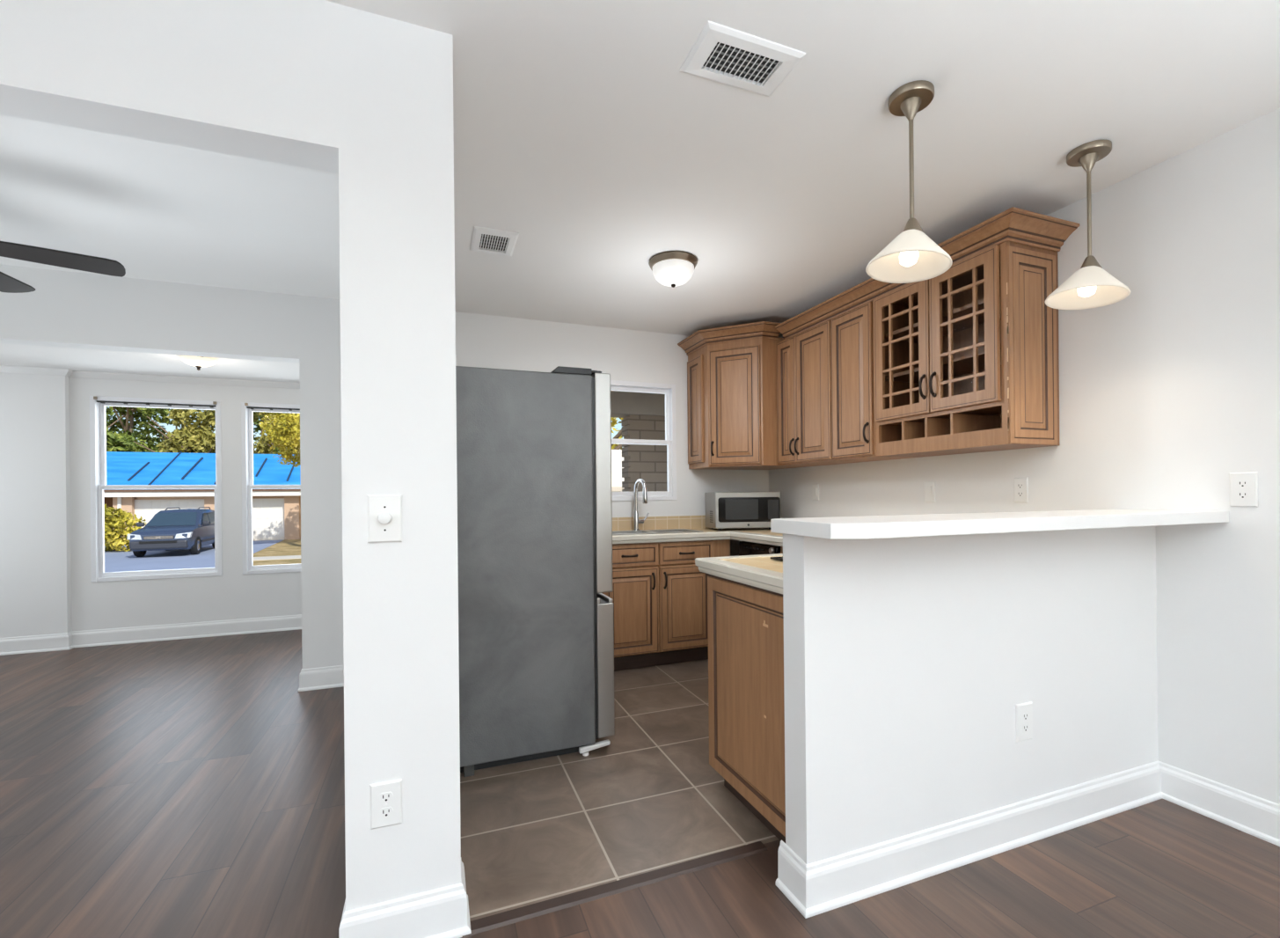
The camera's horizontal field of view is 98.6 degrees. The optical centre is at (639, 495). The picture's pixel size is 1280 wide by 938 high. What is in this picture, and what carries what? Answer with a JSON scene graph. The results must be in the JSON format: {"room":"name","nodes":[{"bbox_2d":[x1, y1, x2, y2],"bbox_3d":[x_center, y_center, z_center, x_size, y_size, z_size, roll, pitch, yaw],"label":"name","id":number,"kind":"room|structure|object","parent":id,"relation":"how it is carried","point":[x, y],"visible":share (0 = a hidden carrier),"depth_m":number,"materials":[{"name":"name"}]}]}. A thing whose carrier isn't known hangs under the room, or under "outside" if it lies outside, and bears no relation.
{"room":"dining area","nodes":[
{"label":"dining area","id":0,"kind":"room"},
{"bbox_2d":[0,372,71,637],"bbox_3d":[-5.190,0.113,4.213,1.256,2.237,0.055,-1,0,-21],"label":"wall","id":1,"kind":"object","parent":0,"point":[35,549],"visible":0.8,"depth_m":4.34,"materials":[{"name":"paint"}]},
{"bbox_2d":[0,631,73,655],"bbox_3d":[-5.160,1.166,4.195,1.280,0.130,0.055,-1,0,-21],"label":"baseboard","id":2,"kind":"object","parent":1,"relation":"attached to","point":[56,641],"visible":1,"depth_m":4.33,"materials":[{"name":"paint"}]},
{"bbox_2d":[0,343,299,382],"bbox_3d":[-3.846,-1.075,3.898,3.770,0.113,1.900,-1,0,-21],"label":"ceiling","id":3,"kind":"structure","parent":0,"point":[10,354],"depth_m":4.25,"materials":[{"name":"paint"}]},
{"bbox_2d":[178,355,217,370],"bbox_3d":[-3.245,-0.974,4.049,0.224,0.102,0.224,-1,0,-21],"label":"ceiling light","id":4,"kind":"object","parent":3,"relation":"attached to","point":[199,362],"visible":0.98,"depth_m":4.00,"materials":[{"name":"white glass"}]},
{"bbox_2d":[0,0,338,173],"bbox_3d":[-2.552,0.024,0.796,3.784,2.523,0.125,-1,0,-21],"label":"wall header","id":5,"kind":"structure","parent":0,"point":[256,79],"depth_m":1.30,"materials":[{"name":"paint"}]},
{"bbox_2d":[69,377,301,631],"bbox_3d":[-4.096,0.142,4.734,3.670,2.317,0.150,-1,0,-21],"label":"wall","id":6,"kind":"structure","parent":0,"point":[232,595],"depth_m":4.71,"materials":[{"name":"paint"}]},
{"bbox_2d":[0,365,299,388],"bbox_3d":[-4.120,-0.993,4.599,3.550,0.047,0.095,-1,0,-21],"label":"trim","id":7,"kind":"structure","parent":6,"relation":"attached to","point":[67,372],"depth_m":4.61,"materials":[{"name":"paint"}]},
{"bbox_2d":[89,395,222,582],"bbox_3d":[-4.091,-0.062,4.701,0.890,1.525,0.118,-1,0,-21],"label":"window","id":8,"kind":"structure","parent":6,"relation":"in","point":[98,424],"depth_m":4.60,"materials":[{"name":"plastic"}]},
{"bbox_2d":[71,614,301,647],"bbox_3d":[-3.524,1.150,4.853,2.294,0.130,0.024,-1,0,-21],"label":"baseboard","id":9,"kind":"structure","parent":6,"relation":"attached to","point":[135,634],"depth_m":4.71,"materials":[{"name":"paint"}]},
{"bbox_2d":[241,402,301,574],"bbox_3d":[-3.118,-0.072,5.068,0.890,1.525,0.118,-1,0,-21],"label":"window","id":10,"kind":"structure","parent":6,"relation":"in","point":[247,408],"depth_m":4.92,"materials":[{"name":"plastic"}]},
{"bbox_2d":[0,264,768,668],"bbox_3d":[-2.045,0.019,3.493,6.635,2.523,0.120,-1,0,-21],"label":"wall","id":11,"kind":"structure","parent":0,"point":[65,309],"depth_m":3.44,"materials":[{"name":"paint"}]},
{"bbox_2d":[297,665,343,691],"bbox_3d":[-1.788,1.133,3.573,0.727,0.130,0.144,-1,0,-21],"label":"baseboard","id":12,"kind":"structure","parent":11,"relation":"attached to","point":[330,676],"depth_m":3.43,"materials":[{"name":"paint"}]},
{"bbox_2d":[610,380,676,500],"bbox_3d":[-0.136,-0.416,4.199,0.855,0.905,0.108,-1,0,-21],"label":"window","id":13,"kind":"structure","parent":11,"relation":"in","point":[669,390],"depth_m":4.28,"materials":[{"name":"plastic"}]},
{"bbox_2d":[612,515,709,530],"bbox_3d":[0.135,0.209,4.243,1.560,0.105,0.011,-1,0,-21],"label":"backsplash","id":14,"kind":"structure","parent":11,"relation":"attached to","point":[675,522],"depth_m":4.25,"materials":[{"name":"beige tile"}]},
{"bbox_2d":[677,321,816,469],"bbox_3d":[0.808,-0.707,4.130,0.828,0.982,0.701,-1,0,-21],"label":"upper cabinet","id":15,"kind":"object","parent":11,"relation":"attached to","point":[732,405],"visible":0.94,"depth_m":3.94,"materials":[{"name":"brown wood"}]},
{"bbox_2d":[336,3,460,910],"bbox_3d":[-0.651,0.005,1.512,0.279,2.523,0.125,-1,0,-21],"label":"wall column","id":16,"kind":"structure","parent":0,"point":[396,129],"depth_m":1.45,"materials":[{"name":"paint"}]},
{"bbox_2d":[366,494,402,542],"bbox_3d":[-0.662,0.059,1.428,0.082,0.124,0.024,-1,0,-21],"label":"dimmer switch","id":17,"kind":"object","parent":16,"relation":"attached to","point":[384,511],"visible":1,"depth_m":1.43,"materials":[{"name":"white plastic"}]},
{"bbox_2d":[369,778,402,829],"bbox_3d":[-0.661,0.803,1.434,0.076,0.116,0.008,-1,0,-21],"label":"wall outlet","id":18,"kind":"object","parent":16,"relation":"attached to","point":[385,796],"visible":1,"depth_m":1.43,"materials":[{"name":"white plastic"}]},
{"bbox_2d":[379,791,393,803],"bbox_3d":[-0.660,0.783,1.432,0.033,0.025,0.002,-1,0,-21],"label":"receptacle","id":19,"kind":"object","parent":18,"relation":"attached to","point":[384,797],"depth_m":1.43,"materials":[{"name":"white plastic"}]},
{"bbox_2d":[379,806,393,818],"bbox_3d":[-0.660,0.822,1.432,0.033,0.025,0.002,-1,0,-21],"label":"receptacle","id":20,"kind":"object","parent":18,"relation":"attached to","point":[384,812],"depth_m":1.43,"materials":[{"name":"white plastic"}]},
{"bbox_2d":[338,859,471,937],"bbox_3d":[-0.636,1.121,1.501,0.327,0.130,0.149,-1,0,-21],"label":"baseboard","id":21,"kind":"structure","parent":16,"relation":"attached to","point":[441,912],"depth_m":1.45,"materials":[{"name":"paint"}]},
{"bbox_2d":[0,0,1279,337],"bbox_3d":[-0.810,-1.305,0.207,6.855,0.100,7.150,-1,0,-21],"label":"ceiling","id":22,"kind":"structure","parent":0,"point":[580,132],"depth_m":2.02,"materials":[{"name":"paint"}]},
{"bbox_2d":[0,241,125,292],"bbox_3d":[-2.611,-1.005,1.948,1.161,0.465,1.128,-1,0,-21],"label":"ceiling fan","id":23,"kind":"object","parent":22,"relation":"hanging from","point":[9,284],"visible":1,"depth_m":2.17,"materials":[{"name":"brown wood"}]},
{"bbox_2d":[470,226,519,255],"bbox_3d":[-0.720,-1.250,2.718,0.208,0.012,0.265,-1,0,-21],"label":"ceiling vent","id":24,"kind":"object","parent":22,"relation":"in","point":[488,240],"visible":1,"depth_m":2.70,"materials":[{"name":"metal"}]},
{"bbox_2d":[648,250,697,287],"bbox_3d":[0.179,-1.194,2.968,0.264,0.141,0.264,-1,0,-21],"label":"flush light","id":25,"kind":"object","parent":22,"relation":"attached to","point":[670,268],"visible":1,"depth_m":2.89,"materials":[{"name":"white glass"}]},
{"bbox_2d":[679,20,805,96],"bbox_3d":[0.296,-1.260,1.605,0.315,0.012,0.182,-1,0,-21],"label":"ceiling vent","id":26,"kind":"object","parent":22,"relation":"in","point":[721,54],"visible":1,"depth_m":1.59,"materials":[{"name":"metal"}]},
{"bbox_2d":[865,80,952,283],"bbox_3d":[0.848,-0.992,1.750,0.247,0.560,0.248,-1,0,-21],"label":"pendant light","id":27,"kind":"object","parent":22,"relation":"hanging from","point":[912,256],"visible":1,"depth_m":1.74,"materials":[{"name":"white glass"}]},
{"bbox_2d":[1045,138,1130,309],"bbox_3d":[1.651,-1.000,2.042,0.247,0.560,0.248,-1,0,-21],"label":"pendant light","id":28,"kind":"object","parent":22,"relation":"hanging from","point":[1091,286],"visible":1,"depth_m":2.03,"materials":[{"name":"white glass"}]},
{"bbox_2d":[0,629,1279,937],"bbox_3d":[-1.120,1.231,1.069,6.635,0.080,8.800,-1,0,-21],"label":"floor","id":29,"kind":"structure","parent":0,"point":[182,787],"depth_m":1.91,"materials":[{"name":"brown wood"}]},
{"bbox_2d":[455,365,614,776],"bbox_3d":[-0.609,0.302,2.857,0.699,1.768,0.911,-1,0,-21],"label":"refrigerator","id":30,"kind":"object","parent":29,"relation":"on","point":[536,623],"visible":0.96,"depth_m":2.43,"materials":[{"name":"grey metal"}]},
{"bbox_2d":[461,841,767,937],"bbox_3d":[-0.035,1.177,1.676,0.967,0.007,0.050,-1,0,-21],"label":"threshold","id":31,"kind":"object","parent":29,"relation":"on","point":[487,923],"visible":0.86,"depth_m":1.65,"materials":[{"name":"brown wood"}]},
{"bbox_2d":[602,539,730,671],"bbox_3d":[0.109,0.743,3.970,1.030,0.872,0.462,-1,0,-21],"label":"base cabinet","id":32,"kind":"object","parent":29,"relation":"on","point":[659,594],"visible":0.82,"depth_m":3.78,"materials":[{"name":"brown wood"}]},
{"bbox_2d":[612,527,782,546],"bbox_3d":[0.571,0.282,3.419,1.793,0.055,1.858,-1,0,-21],"label":"countertop","id":33,"kind":"structure","parent":32,"relation":"on","point":[756,535],"depth_m":3.77,"materials":[{"name":"beige stone"}]},
{"bbox_2d":[632,478,649,530],"bbox_3d":[-0.001,0.064,4.022,0.125,0.380,0.156,-1,0,6],"label":"faucet","id":34,"kind":"object","parent":33,"relation":"on","point":[636,521],"visible":1,"depth_m":4.05,"materials":[{"name":"silver metal"}]},
{"bbox_2d":[612,528,702,534],"bbox_3d":[0.067,0.346,3.973,0.710,0.186,0.320,-1,0,-21],"label":"sink","id":35,"kind":"object","parent":33,"relation":"in","point":[667,530],"visible":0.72,"depth_m":4.01,"materials":[{"name":"silver metal"}]},
{"bbox_2d":[705,491,780,530],"bbox_3d":[0.781,0.111,4.224,0.501,0.285,0.306,-1,0,-8],"label":"microwave","id":36,"kind":"object","parent":33,"relation":"on","point":[723,509],"visible":0.91,"depth_m":4.08,"materials":[{"name":"grey metal"}]},
{"bbox_2d":[705,572,785,842],"bbox_3d":[0.829,0.736,2.139,0.954,0.872,0.617,-1,0,-21],"label":"base cabinet","id":37,"kind":"object","parent":29,"relation":"on","point":[746,695],"visible":0.24,"depth_m":1.98,"materials":[{"name":"brown wood"}]},
{"bbox_2d":[694,553,782,593],"bbox_3d":[1.101,0.277,2.267,1.613,0.055,0.664,-1,0,-21],"label":"countertop","id":38,"kind":"structure","parent":37,"relation":"on","point":[759,570],"depth_m":2.04,"materials":[{"name":"beige stone"}]},
{"bbox_2d":[770,555,782,561],"bbox_3d":[0.888,0.247,2.118,0.600,0.009,0.460,-1,0,-21],"label":"cooktop","id":39,"kind":"object","parent":38,"relation":"in","point":[780,559],"visible":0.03,"depth_m":2.19,"materials":[{"name":"black glass"}]},
{"bbox_2d":[738,541,780,555],"bbox_3d":[1.045,0.735,3.778,0.604,0.870,0.470,-1,0,-21],"label":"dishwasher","id":40,"kind":"object","parent":29,"relation":"on","point":[745,547],"visible":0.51,"depth_m":3.69,"materials":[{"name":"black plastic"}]},
{"bbox_2d":[782,525,1157,863],"bbox_3d":[1.224,0.635,1.901,1.650,1.066,0.100,-1,0,-21],"label":"wall","id":41,"kind":"structure","parent":0,"point":[909,661],"depth_m":1.76,"materials":[{"name":"paint"}]},
{"bbox_2d":[775,760,1162,918],"bbox_3d":[1.218,1.103,1.895,1.674,0.130,0.144,-1,0,-21],"label":"baseboard","id":42,"kind":"structure","parent":41,"relation":"attached to","point":[824,885],"depth_m":1.74,"materials":[{"name":"paint"}]},
{"bbox_2d":[770,509,1228,539],"bbox_3d":[1.224,0.081,1.811,1.702,0.040,0.353,-1,0,-21],"label":"bar","id":43,"kind":"object","parent":41,"relation":"on","point":[866,527],"visible":1,"depth_m":1.60,"materials":[{"name":"paint"}]},
{"bbox_2d":[1015,701,1032,742],"bbox_3d":[1.310,0.769,1.875,0.080,0.126,0.008,-1,0,-21],"label":"wall outlet","id":44,"kind":"object","parent":41,"relation":"attached to","point":[1023,711],"visible":1,"depth_m":1.87,"materials":[{"name":"white plastic"}]},
{"bbox_2d":[1022,712,1029,720],"bbox_3d":[1.311,0.750,1.873,0.033,0.025,0.002,-1,0,-21],"label":"receptacle","id":45,"kind":"object","parent":44,"relation":"attached to","point":[1025,715],"depth_m":1.87,"materials":[{"name":"white plastic"}]},
{"bbox_2d":[1022,724,1029,731],"bbox_3d":[1.311,0.789,1.873,0.033,0.025,0.002,-1,0,-21],"label":"receptacle","id":46,"kind":"object","parent":44,"relation":"attached to","point":[1025,727],"depth_m":1.87,"materials":[{"name":"white plastic"}]},
{"bbox_2d":[768,108,1279,804],"bbox_3d":[2.337,-0.025,1.441,0.120,2.523,7.050,-1,0,-21],"label":"wall","id":47,"kind":"structure","parent":0,"point":[1169,389],"depth_m":2.06,"materials":[{"name":"paint"}]},
{"bbox_2d":[811,483,819,500],"bbox_3d":[1.286,-0.028,4.043,0.010,0.119,0.070,-1,0,-21],"label":"wall switch","id":48,"kind":"object","parent":47,"relation":"attached to","point":[815,486],"visible":1,"depth_m":4.04,"materials":[{"name":"white plastic"}]},
{"bbox_2d":[776,320,869,465],"bbox_3d":[1.213,-0.657,3.698,0.377,0.874,0.563,-1,0,-21],"label":"upper cabinet","id":49,"kind":"object","parent":47,"relation":"attached to","point":[803,359],"visible":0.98,"depth_m":3.61,"materials":[{"name":"brown wood"}]},
{"bbox_2d":[830,300,914,460],"bbox_3d":[1.373,-0.659,3.272,0.377,0.874,0.344,-1,0,-21],"label":"upper cabinet","id":50,"kind":"object","parent":47,"relation":"attached to","point":[852,332],"visible":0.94,"depth_m":3.20,"materials":[{"name":"brown wood"}]},
{"bbox_2d":[924,481,935,502],"bbox_3d":[1.636,-0.024,3.115,0.010,0.119,0.070,-1,0,-21],"label":"wall switch","id":51,"kind":"object","parent":47,"relation":"attached to","point":[929,486],"visible":1,"depth_m":3.11,"materials":[{"name":"white plastic"}]},
{"bbox_2d":[873,241,1059,457],"bbox_3d":[1.569,-0.661,2.753,0.377,0.874,0.760,-1,0,-21],"label":"upper cabinet","id":52,"kind":"object","parent":47,"relation":"attached to","point":[966,355],"visible":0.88,"depth_m":2.60,"materials":[{"name":"brown wood"}]},
{"bbox_2d":[775,206,1079,339],"bbox_3d":[1.416,-1.132,3.090,0.416,0.085,1.664,-1,0,-21],"label":"crown molding","id":53,"kind":"structure","parent":52,"relation":"on","point":[1013,224],"depth_m":2.45,"materials":[{"name":"brown wood"}]},
{"bbox_2d":[884,292,1001,343],"bbox_3d":[1.599,-0.883,2.768,0.285,0.018,0.718,-1,0,-21],"label":"shelf","id":54,"kind":"object","parent":52,"relation":"attached to","point":[966,325],"depth_m":2.82,"materials":[{"name":"brown wood"}]},
{"bbox_2d":[885,344,1001,383],"bbox_3d":[1.601,-0.653,2.768,0.285,0.018,0.718,-1,0,-21],"label":"shelf","id":55,"kind":"object","parent":52,"relation":"attached to","point":[962,364],"depth_m":2.82,"materials":[{"name":"brown wood"}]},
{"bbox_2d":[1014,477,1028,502],"bbox_3d":[1.819,-0.029,2.632,0.008,0.119,0.066,-1,0,-21],"label":"wall outlet","id":56,"kind":"object","parent":47,"relation":"attached to","point":[1020,484],"visible":1,"depth_m":2.63,"materials":[{"name":"white plastic"}]},
{"bbox_2d":[1016,482,1023,488],"bbox_3d":[1.817,-0.049,2.632,0.002,0.025,0.033,-1,0,-21],"label":"receptacle","id":57,"kind":"object","parent":56,"relation":"attached to","point":[1019,485],"depth_m":2.63,"materials":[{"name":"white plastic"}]},
{"bbox_2d":[1016,491,1023,497],"bbox_3d":[1.817,-0.009,2.632,0.002,0.025,0.033,-1,0,-21],"label":"receptacle","id":58,"kind":"object","parent":56,"relation":"attached to","point":[1019,493],"depth_m":2.63,"materials":[{"name":"white plastic"}]},
{"bbox_2d":[1157,760,1279,846],"bbox_3d":[2.748,1.088,0.176,0.024,0.130,4.200,-1,0,-21],"label":"baseboard","id":59,"kind":"structure","parent":47,"relation":"attached to","point":[1257,816],"depth_m":1.96,"materials":[{"name":"paint"}]},
{"bbox_2d":[1229,471,1258,506],"bbox_3d":[2.092,-0.023,1.910,0.008,0.120,0.070,-1,0,-21],"label":"wall outlet","id":60,"kind":"object","parent":47,"relation":"attached to","point":[1243,486],"visible":1,"depth_m":1.91,"materials":[{"name":"white plastic"}]},
{"bbox_2d":[1236,480,1249,487],"bbox_3d":[2.089,-0.042,1.909,0.002,0.025,0.033,-1,0,-21],"label":"receptacle","id":61,"kind":"object","parent":60,"relation":"attached to","point":[1239,483],"depth_m":1.91,"materials":[{"name":"white plastic"}]},
{"bbox_2d":[1236,491,1249,498],"bbox_3d":[2.090,-0.003,1.909,0.002,0.025,0.033,-1,0,-21],"label":"receptacle","id":62,"kind":"object","parent":60,"relation":"attached to","point":[1239,494],"depth_m":1.91,"materials":[{"name":"white plastic"}]},
{"label":"outside","id":63,"kind":"structure","parent":0,"visible":0},
{"bbox_3d":[0.104,-1.171,5.365,3.600,0.100,1.840,-1,0,-21],"label":"ceiling","id":64,"kind":"structure","parent":63,"visible":0},
{"bbox_2d":[610,390,665,417],"bbox_3d":[-0.077,-0.984,5.852,3.600,0.270,0.300,-1,0,-21],"label":"beam","id":65,"kind":"structure","parent":64,"relation":"attached to","point":[623,404],"depth_m":5.71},
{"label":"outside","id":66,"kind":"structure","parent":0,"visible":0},
{"bbox_2d":[104,539,284,572],"bbox_3d":[-15.951,2.032,15.302,9.900,0.012,19.900,-1,0,-21],"label":"driveway","id":67,"kind":"structure","parent":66,"point":[120,560],"depth_m":17.56,"materials":[{"name":"concrete"}]},
{"bbox_2d":[127,506,214,556],"bbox_3d":[-16.599,1.225,19.924,2.049,1.615,4.134,-1,0,-24],"label":"car","id":68,"kind":"object","parent":67,"relation":"on","point":[191,529],"visible":0.85,"depth_m":18.88,"materials":[{"name":"metal"}]},
{"bbox_2d":[136,522,144,526],"bbox_3d":[-17.176,0.981,18.935,0.207,0.141,0.113,-1,0,-24],"label":"mirror","id":69,"kind":"object","parent":68,"relation":"on","point":[139,524],"depth_m":18.90,"materials":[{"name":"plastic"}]},
{"bbox_2d":[143,535,174,539],"bbox_3d":[-15.814,1.360,18.122,0.790,0.108,0.113,-1,0,-24],"label":"grille","id":70,"kind":"object","parent":68,"relation":"attached to","point":[144,537],"depth_m":18.06,"materials":[{"name":"silver metal"}]},
{"bbox_2d":[202,520,210,525],"bbox_3d":[-15.487,0.964,19.670,0.207,0.141,0.113,-1,0,-24],"label":"mirror","id":71,"kind":"object","parent":68,"relation":"attached to","point":[205,522],"depth_m":19.63,"materials":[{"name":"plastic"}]},
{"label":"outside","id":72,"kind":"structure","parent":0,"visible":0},
{"bbox_2d":[104,539,301,565],"bbox_3d":[-26.252,2.290,41.374,100.000,0.300,84.040,-1,0,-21],"label":"lawn","id":73,"kind":"structure","parent":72,"point":[286,547],"depth_m":19.50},
{"bbox_2d":[105,405,140,452],"bbox_3d":[-33.192,-2.620,31.579,6.600,9.659,5.661,-1,0,-21],"label":"tree","id":74,"kind":"object","parent":73,"relation":"on","point":[113,443],"visible":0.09,"depth_m":32.42,"materials":[{"name":"green plant"}]},
{"bbox_2d":[103,503,146,551],"bbox_3d":[-19.760,1.216,20.558,2.177,1.892,1.746,-1,0,-21],"label":"bush","id":75,"kind":"object","parent":73,"relation":"on","point":[114,540],"visible":0.59,"depth_m":20.37,"materials":[{"name":"yellow plant"}]},
{"bbox_2d":[105,405,168,452],"bbox_3d":[-42.423,-5.455,45.245,9.592,15.530,8.466,-1,0,-21],"label":"tree","id":76,"kind":"object","parent":73,"relation":"on","point":[123,424],"visible":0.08,"depth_m":45.16,"materials":[{"name":"green plant"}]},
{"bbox_2d":[131,407,215,452],"bbox_3d":[-31.985,-3.072,38.464,5.245,10.548,5.910,-1,0,-44],"label":"tree","id":77,"kind":"object","parent":73,"relation":"on","point":[148,412],"visible":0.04,"depth_m":38.06,"materials":[{"name":"green plant"}]},
{"bbox_2d":[146,408,215,453],"bbox_3d":[-27.450,-1.964,33.767,4.372,8.232,6.183,-1,0,-21],"label":"tree","id":78,"kind":"object","parent":73,"relation":"on","point":[198,436],"visible":0.5,"depth_m":33.02,"materials":[{"name":"green plant"}]},
{"bbox_2d":[103,489,300,540],"bbox_3d":[-19.214,-0.080,28.304,24.000,4.300,7.480,-1,0,-21],"label":"house","id":79,"kind":"structure","parent":73,"relation":"on","point":[276,513],"depth_m":25.05,"materials":[{"name":"beige paint"}]},
{"bbox_2d":[106,451,300,489],"bbox_3d":[-19.248,-1.305,26.944,24.000,2.000,5.010,-1,0,-21],"label":"roof","id":80,"kind":"object","parent":79,"relation":"on","point":[122,468],"visible":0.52,"depth_m":26.19,"materials":[{"name":"blue metal"}]},
{"bbox_2d":[201,409,266,453],"bbox_3d":[-33.989,-5.255,47.839,7.821,14.977,9.389,-1,0,-21],"label":"tree","id":81,"kind":"object","parent":73,"relation":"on","point":[255,429],"visible":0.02,"depth_m":48.89,"materials":[{"name":"green plant"}]},
{"bbox_2d":[252,411,280,453],"bbox_3d":[-26.417,-3.111,40.280,5.365,10.506,6.034,-1,0,20],"label":"tree","id":82,"kind":"object","parent":73,"relation":"on","point":[262,447],"visible":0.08,"depth_m":38.78,"materials":[{"name":"green plant"}]},
{"bbox_2d":[258,411,299,467],"bbox_3d":[-12.569,-0.892,21.299,2.717,5.812,4.107,-1,0,36],"label":"tree","id":83,"kind":"object","parent":73,"relation":"on","point":[290,432],"visible":0.38,"depth_m":20.09,"materials":[{"name":"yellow plant"}]},
{"bbox_2d":[266,411,299,454],"bbox_3d":[-21.336,-2.565,35.124,5.410,9.349,5.556,-1,0,-6],"label":"tree","id":84,"kind":"object","parent":73,"relation":"on","point":[276,449],"visible":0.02,"depth_m":33.83,"materials":[{"name":"green plant"}]},
{"bbox_2d":[611,416,623,449],"bbox_3d":[-1.315,-0.953,16.658,3.776,5.706,2.926,-1,0,-21],"label":"tree","id":85,"kind":"object","parent":73,"relation":"on","point":[618,435],"visible":0.02,"depth_m":16.46,"materials":[{"name":"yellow plant"}]},
{"bbox_2d":[611,449,624,491],"bbox_3d":[-1.018,0.415,13.491,4.100,2.950,2.030,-1,0,-21],"label":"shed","id":86,"kind":"object","parent":73,"relation":"on","point":[617,458],"visible":0.02,"depth_m":12.62,"materials":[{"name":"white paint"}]},
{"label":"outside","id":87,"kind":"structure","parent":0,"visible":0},
{"bbox_2d":[252,555,301,560],"bbox_3d":[-6.173,1.934,19.841,13.600,0.015,1.100,-1,0,-21],"label":"sidewalk","id":88,"kind":"structure","parent":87,"point":[266,558],"depth_m":17.61,"materials":[{"name":"concrete"}]},
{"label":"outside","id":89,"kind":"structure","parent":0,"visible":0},
{"bbox_2d":[621,414,667,491],"bbox_3d":[0.642,0.359,6.114,1.695,2.430,0.208,-1,0,-21],"label":"wall","id":90,"kind":"structure","parent":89,"point":[647,463],"depth_m":5.80,"materials":[{"name":"brown brick"}]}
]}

